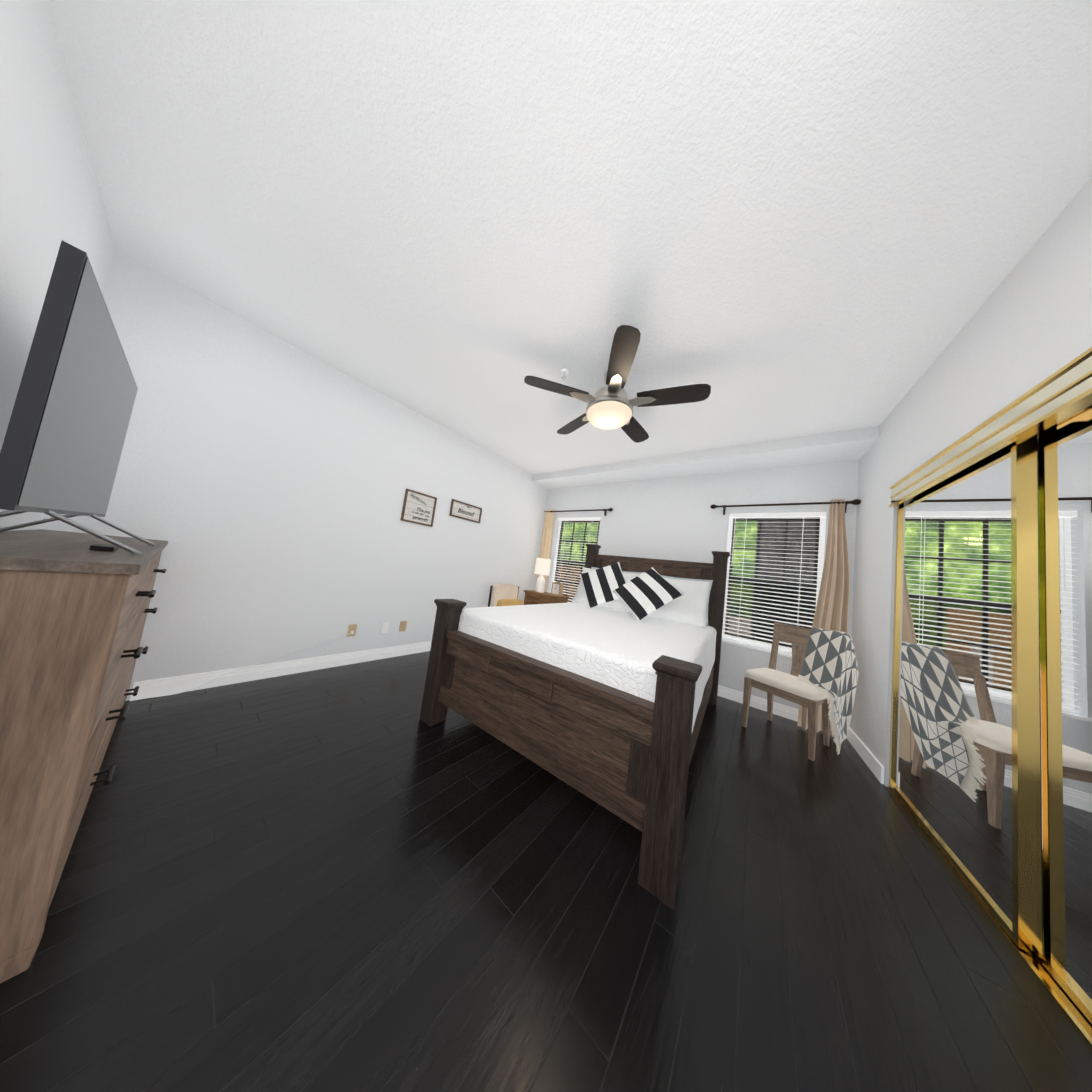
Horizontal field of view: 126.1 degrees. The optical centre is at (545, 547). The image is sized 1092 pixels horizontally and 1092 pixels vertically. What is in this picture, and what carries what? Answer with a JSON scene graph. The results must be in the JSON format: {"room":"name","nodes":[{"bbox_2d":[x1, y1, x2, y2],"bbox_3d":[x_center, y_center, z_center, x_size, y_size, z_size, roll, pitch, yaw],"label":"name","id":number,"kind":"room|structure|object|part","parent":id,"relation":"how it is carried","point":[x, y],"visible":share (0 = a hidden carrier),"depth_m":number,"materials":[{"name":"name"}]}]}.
{"room":"bedroom","nodes":[
{"label":"bedroom","id":0,"kind":"room"},
{"bbox_2d":[0,0,115,530],"bbox_3d":[-1.151,-0.329,0.212,4.600,2.740,0.160,4,-6,38],"label":"wall","id":1,"kind":"structure","parent":0,"point":[50,197],"depth_m":1.00,"materials":[{"name":"paint"}]},
{"bbox_2d":[40,251,547,700],"bbox_3d":[-1.503,-0.131,3.335,0.160,2.740,4.784,4,-6,38],"label":"wall","id":2,"kind":"structure","parent":0,"point":[264,480],"depth_m":2.28,"materials":[{"name":"paint"}]},
{"bbox_2d":[130,641,431,700],"bbox_3d":[-1.472,1.202,3.344,0.020,0.114,3.964,4,-6,38],"label":"baseboard","id":3,"kind":"structure","parent":2,"relation":"attached to","point":[164,686],"depth_m":2.25,"materials":[{"name":"white paint"}]},
{"bbox_2d":[347,624,356,636],"bbox_3d":[-1.918,0.822,2.745,0.008,0.114,0.070,4,-6,38],"label":"electrical outlet","id":4,"kind":"object","parent":2,"relation":"attached to","point":[353,627],"visible":0.77,"depth_m":2.74,"materials":[{"name":"beige plastic"}]},
{"bbox_2d":[381,622,389,632],"bbox_3d":[-1.730,0.865,2.988,0.012,0.114,0.070,4,-6,38],"label":"electrical outlet","id":5,"kind":"object","parent":2,"relation":"attached to","point":[385,627],"visible":1,"depth_m":2.99,"materials":[{"name":"white plastic"}]},
{"bbox_2d":[399,621,406,630],"bbox_3d":[-1.617,0.891,3.138,0.008,0.114,0.070,4,-6,38],"label":"electrical outlet","id":6,"kind":"object","parent":2,"relation":"attached to","point":[402,625],"visible":1,"depth_m":3.14,"materials":[{"name":"beige plastic"}]},
{"bbox_2d":[401,489,436,526],"bbox_3d":[-1.462,-0.448,3.211,0.021,0.360,0.370,4,-6,38],"label":"sign","id":7,"kind":"object","parent":2,"relation":"attached to","point":[418,508],"visible":1,"depth_m":3.20,"materials":[{"name":"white wood"}]},
{"bbox_2d":[449,499,481,522],"bbox_3d":[-1.065,-0.477,3.719,0.021,0.215,0.480,4,-6,38],"label":"sign","id":8,"kind":"object","parent":2,"relation":"attached to","point":[464,511],"visible":1,"depth_m":3.70,"materials":[{"name":"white wood"}]},
{"bbox_2d":[0,651,1091,1091],"bbox_3d":[0.039,1.370,1.891,4.600,0.060,4.784,4,-6,38],"label":"floor","id":9,"kind":"structure","parent":0,"point":[358,877],"depth_m":0.91,"materials":[{"name":"brown wood"}]},
{"bbox_2d":[0,529,167,982],"bbox_3d":[-2.017,0.491,1.127,1.724,1.040,0.439,4,-6,38],"label":"dresser","id":10,"kind":"object","parent":9,"relation":"on","point":[74,610],"visible":1,"depth_m":0.71,"materials":[{"name":"brown wood"}]},
{"bbox_2d":[0,240,155,554],"bbox_3d":[-1.751,-0.416,1.065,1.200,0.808,0.377,4,-6,38],"label":"tv","id":11,"kind":"object","parent":10,"relation":"on","point":[63,442],"visible":1,"depth_m":0.81,"materials":[{"name":"black plastic"}]},
{"bbox_2d":[89,544,119,551],"bbox_3d":[-1.588,0.001,1.000,0.140,0.017,0.045,4,-6,38],"label":"remote","id":12,"kind":"object","parent":10,"relation":"on","point":[104,547],"visible":0.88,"depth_m":0.96,"materials":[{"name":"black plastic"}]},
{"bbox_2d":[135,633,350,699],"bbox_3d":[-2.282,0.916,2.257,0.027,0.308,1.161,4,-6,38],"label":"power cord","id":13,"kind":"object","parent":9,"relation":"on","point":[235,670],"visible":1,"depth_m":2.12,"materials":[{"name":"white plastic"}]},
{"bbox_2d":[488,583,522,606],"bbox_3d":[-0.475,0.997,4.013,0.630,0.875,0.580,4,-6,38],"label":"chair","id":14,"kind":"object","parent":9,"relation":"on","point":[503,594],"visible":0.38,"depth_m":4.02,"materials":[{"name":"beige fabric"}]},
{"bbox_2d":[524,590,568,604],"bbox_3d":[-0.052,1.125,4.413,0.670,0.790,0.347,4,-6,38],"label":"nightstand","id":15,"kind":"object","parent":9,"relation":"on","point":[532,597],"visible":0.25,"depth_m":4.33,"materials":[{"name":"brown wood"}]},
{"bbox_2d":[534,558,550,592],"bbox_3d":[-0.071,0.455,4.511,0.250,0.544,0.250,4,-6,38],"label":"table lamp","id":16,"kind":"object","parent":15,"relation":"on","point":[542,566],"visible":1,"depth_m":4.43,"materials":[{"name":"white ceramic"}]},
{"bbox_3d":[-0.053,0.314,4.522,0.250,0.260,0.250,4,-6,38],"label":"lamp shade","id":17,"kind":"part","parent":16,"relation":"part of","materials":[{"name":"white fabric"}]},
{"bbox_2d":[551,578,563,595],"bbox_3d":[0.178,0.610,4.306,0.070,0.270,0.190,11,-6,-40],"label":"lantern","id":18,"kind":"object","parent":15,"relation":"on","point":[557,589],"visible":1,"depth_m":4.27,"materials":[{"name":"brown wood"}]},
{"bbox_2d":[420,544,729,909],"bbox_3d":[0.564,0.647,2.536,1.716,1.602,2.446,4,-5,35],"label":"bed","id":19,"kind":"object","parent":9,"relation":"on","point":[601,688],"visible":1,"depth_m":1.56,"materials":[{"name":"brown wood"}]},
{"bbox_2d":[451,601,716,773],"bbox_3d":[0.532,0.895,2.517,1.622,0.501,2.223,4,-5,35],"label":"bedding","id":20,"kind":"object","parent":19,"relation":"on","point":[608,647],"depth_m":1.78,"materials":[{"name":"white fabric"}]},
{"bbox_2d":[742,622,858,760],"bbox_3d":[2.174,1.165,2.388,0.581,0.962,0.641,10,-5,-30],"label":"chair","id":21,"kind":"object","parent":9,"relation":"on","point":[824,670],"visible":1,"depth_m":2.32,"materials":[{"name":"brown wood"}]},
{"bbox_3d":[2.114,1.179,2.426,0.454,0.076,0.514,10,-5,-30],"label":"seat","id":22,"kind":"part","parent":21,"relation":"part of","materials":[{"name":"beige fabric"}]},
{"bbox_2d":[796,626,858,755],"bbox_3d":[2.259,1.096,2.257,0.573,0.824,0.329,10,-5,-30],"label":"blanket","id":23,"kind":"object","parent":21,"relation":"on","point":[829,672],"depth_m":2.25,"materials":[{"name":"multicoloured fabric"}]},
{"bbox_2d":[49,0,1091,474],"bbox_3d":[0.395,-1.409,2.108,4.600,0.080,4.784,4,-6,38],"label":"ceiling","id":24,"kind":"structure","parent":0,"point":[769,220],"depth_m":1.13,"materials":[{"name":"white paint"}]},
{"bbox_2d":[560,369,568,379],"bbox_3d":[0.145,-1.365,2.199,0.072,0.056,0.072,4,-6,38],"label":"sprinkler","id":25,"kind":"object","parent":24,"relation":"attached to","point":[564,372],"visible":1,"depth_m":2.19,"materials":[{"name":"white plastic"}]},
{"bbox_2d":[524,325,710,442],"bbox_3d":[0.536,-1.139,2.185,1.304,0.404,1.267,4,-6,38],"label":"ceiling fan","id":26,"kind":"object","parent":24,"relation":"hanging from","point":[610,405],"visible":1,"depth_m":2.00,"materials":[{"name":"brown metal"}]},
{"bbox_3d":[0.482,-0.987,2.142,0.344,0.082,0.344,4,-6,38],"label":"glass","id":27,"kind":"part","parent":26,"relation":"part of","materials":[{"name":"white glass"}]},
{"bbox_2d":[532,426,878,488],"bbox_3d":[1.568,-1.053,3.648,4.600,0.130,0.490,4,-6,38],"label":"soffit beam","id":28,"kind":"structure","parent":24,"relation":"attached to","point":[849,445],"depth_m":3.11,"materials":[{"name":"paint"}]},
{"bbox_2d":[535,460,858,708],"bbox_3d":[1.583,0.299,3.786,4.600,2.740,0.160,4,-6,38],"label":"wall","id":29,"kind":"structure","parent":0,"point":[676,518],"depth_m":3.48,"materials":[{"name":"paint"}]},
{"bbox_2d":[536,508,612,591],"bbox_3d":[0.367,0.456,4.530,1.317,2.213,0.091,4,-6,38],"label":"curtain","id":30,"kind":"object","parent":29,"relation":"attached to","point":[546,535],"visible":0.5,"depth_m":4.88,"materials":[{"name":"beige fabric"}]},
{"bbox_2d":[550,521,599,601],"bbox_3d":[0.500,0.239,4.664,0.850,1.480,0.050,4,-6,38],"label":"window","id":31,"kind":"structure","parent":29,"relation":"in","point":[561,524],"depth_m":4.71,"materials":[{"name":"white"}]},
{"bbox_2d":[549,517,600,602],"bbox_3d":[0.459,0.226,4.610,0.826,1.464,0.062,4,-6,38],"label":"window blind","id":32,"kind":"object","parent":31,"relation":"attached to","point":[581,519],"visible":0.62,"depth_m":4.63,"materials":[{"name":"white plastic"}]},
{"bbox_2d":[722,639,791,657],"bbox_3d":[2.358,1.105,2.984,0.900,0.022,0.097,4,-6,38],"label":"window sill","id":33,"kind":"structure","parent":29,"relation":"attached to","point":[755,647],"depth_m":3.01,"materials":[{"name":"white paint"}]},
{"bbox_2d":[717,685,798,721],"bbox_3d":[1.265,1.579,3.691,3.950,0.114,0.020,4,-6,38],"label":"baseboard","id":34,"kind":"structure","parent":29,"relation":"attached to","point":[785,711],"depth_m":2.92,"materials":[{"name":"white paint"}]},
{"bbox_2d":[722,513,826,653],"bbox_3d":[2.505,0.364,3.108,0.850,1.500,0.050,4,-6,38],"label":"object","id":35,"kind":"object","parent":29,"relation":"in","point":[819,547],"depth_m":3.08,"materials":[{"name":"white"}]},
{"bbox_2d":[722,512,825,653],"bbox_3d":[2.463,0.351,3.054,0.826,1.484,0.062,4,-6,38],"label":"window blind","id":36,"kind":"object","parent":35,"relation":"attached to","point":[795,515],"visible":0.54,"depth_m":3.05,"materials":[{"name":"white plastic"}]},
{"bbox_2d":[710,499,860,736],"bbox_3d":[2.348,0.588,2.906,1.249,2.203,0.225,4,-6,38],"label":"curtain","id":37,"kind":"object","parent":29,"relation":"attached to","point":[832,610],"visible":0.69,"depth_m":2.65,"materials":[{"name":"beige fabric"}]},
{"bbox_2d":[849,176,1091,786],"bbox_3d":[1.831,0.066,0.387,1.006,2.740,5.201,4,-6,38],"label":"wall","id":38,"kind":"structure","parent":0,"point":[1026,328],"depth_m":1.47,"materials":[{"name":"paint"}]},
{"bbox_2d":[846,727,883,783],"bbox_3d":[2.544,1.631,2.233,0.053,0.110,0.770,4,-6,38],"label":"baseboard","id":39,"kind":"structure","parent":38,"relation":"attached to","point":[872,762],"depth_m":2.13,"materials":[{"name":"white"}]},
{"bbox_2d":[887,347,1091,1048],"bbox_3d":[1.611,0.384,0.687,0.279,2.102,3.102,4,-6,38],"label":"mirrored closet doors","id":40,"kind":"structure","parent":38,"relation":"in","point":[990,774],"depth_m":1.13,"materials":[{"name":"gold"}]},
{"label":"outside","id":41,"kind":"structure","parent":0,"visible":0},
{"bbox_2d":[559,521,757,577],"bbox_3d":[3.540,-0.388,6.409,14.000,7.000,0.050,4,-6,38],"label":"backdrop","id":42,"kind":"structure","parent":41,"point":[594,527],"depth_m":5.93,"materials":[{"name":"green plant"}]},
{"bbox_3d":[2.246,2.343,4.979,14.000,0.050,3.000,4,-6,38],"label":"ground","id":43,"kind":"structure","parent":41,"visible":0},
{"bbox_2d":[754,521,815,582],"bbox_3d":[3.642,-0.300,4.122,0.830,5.513,0.800,4,-6,38],"label":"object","id":44,"kind":"object","parent":43,"relation":"on","point":[790,539],"depth_m":3.84,"materials":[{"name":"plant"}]}
]}

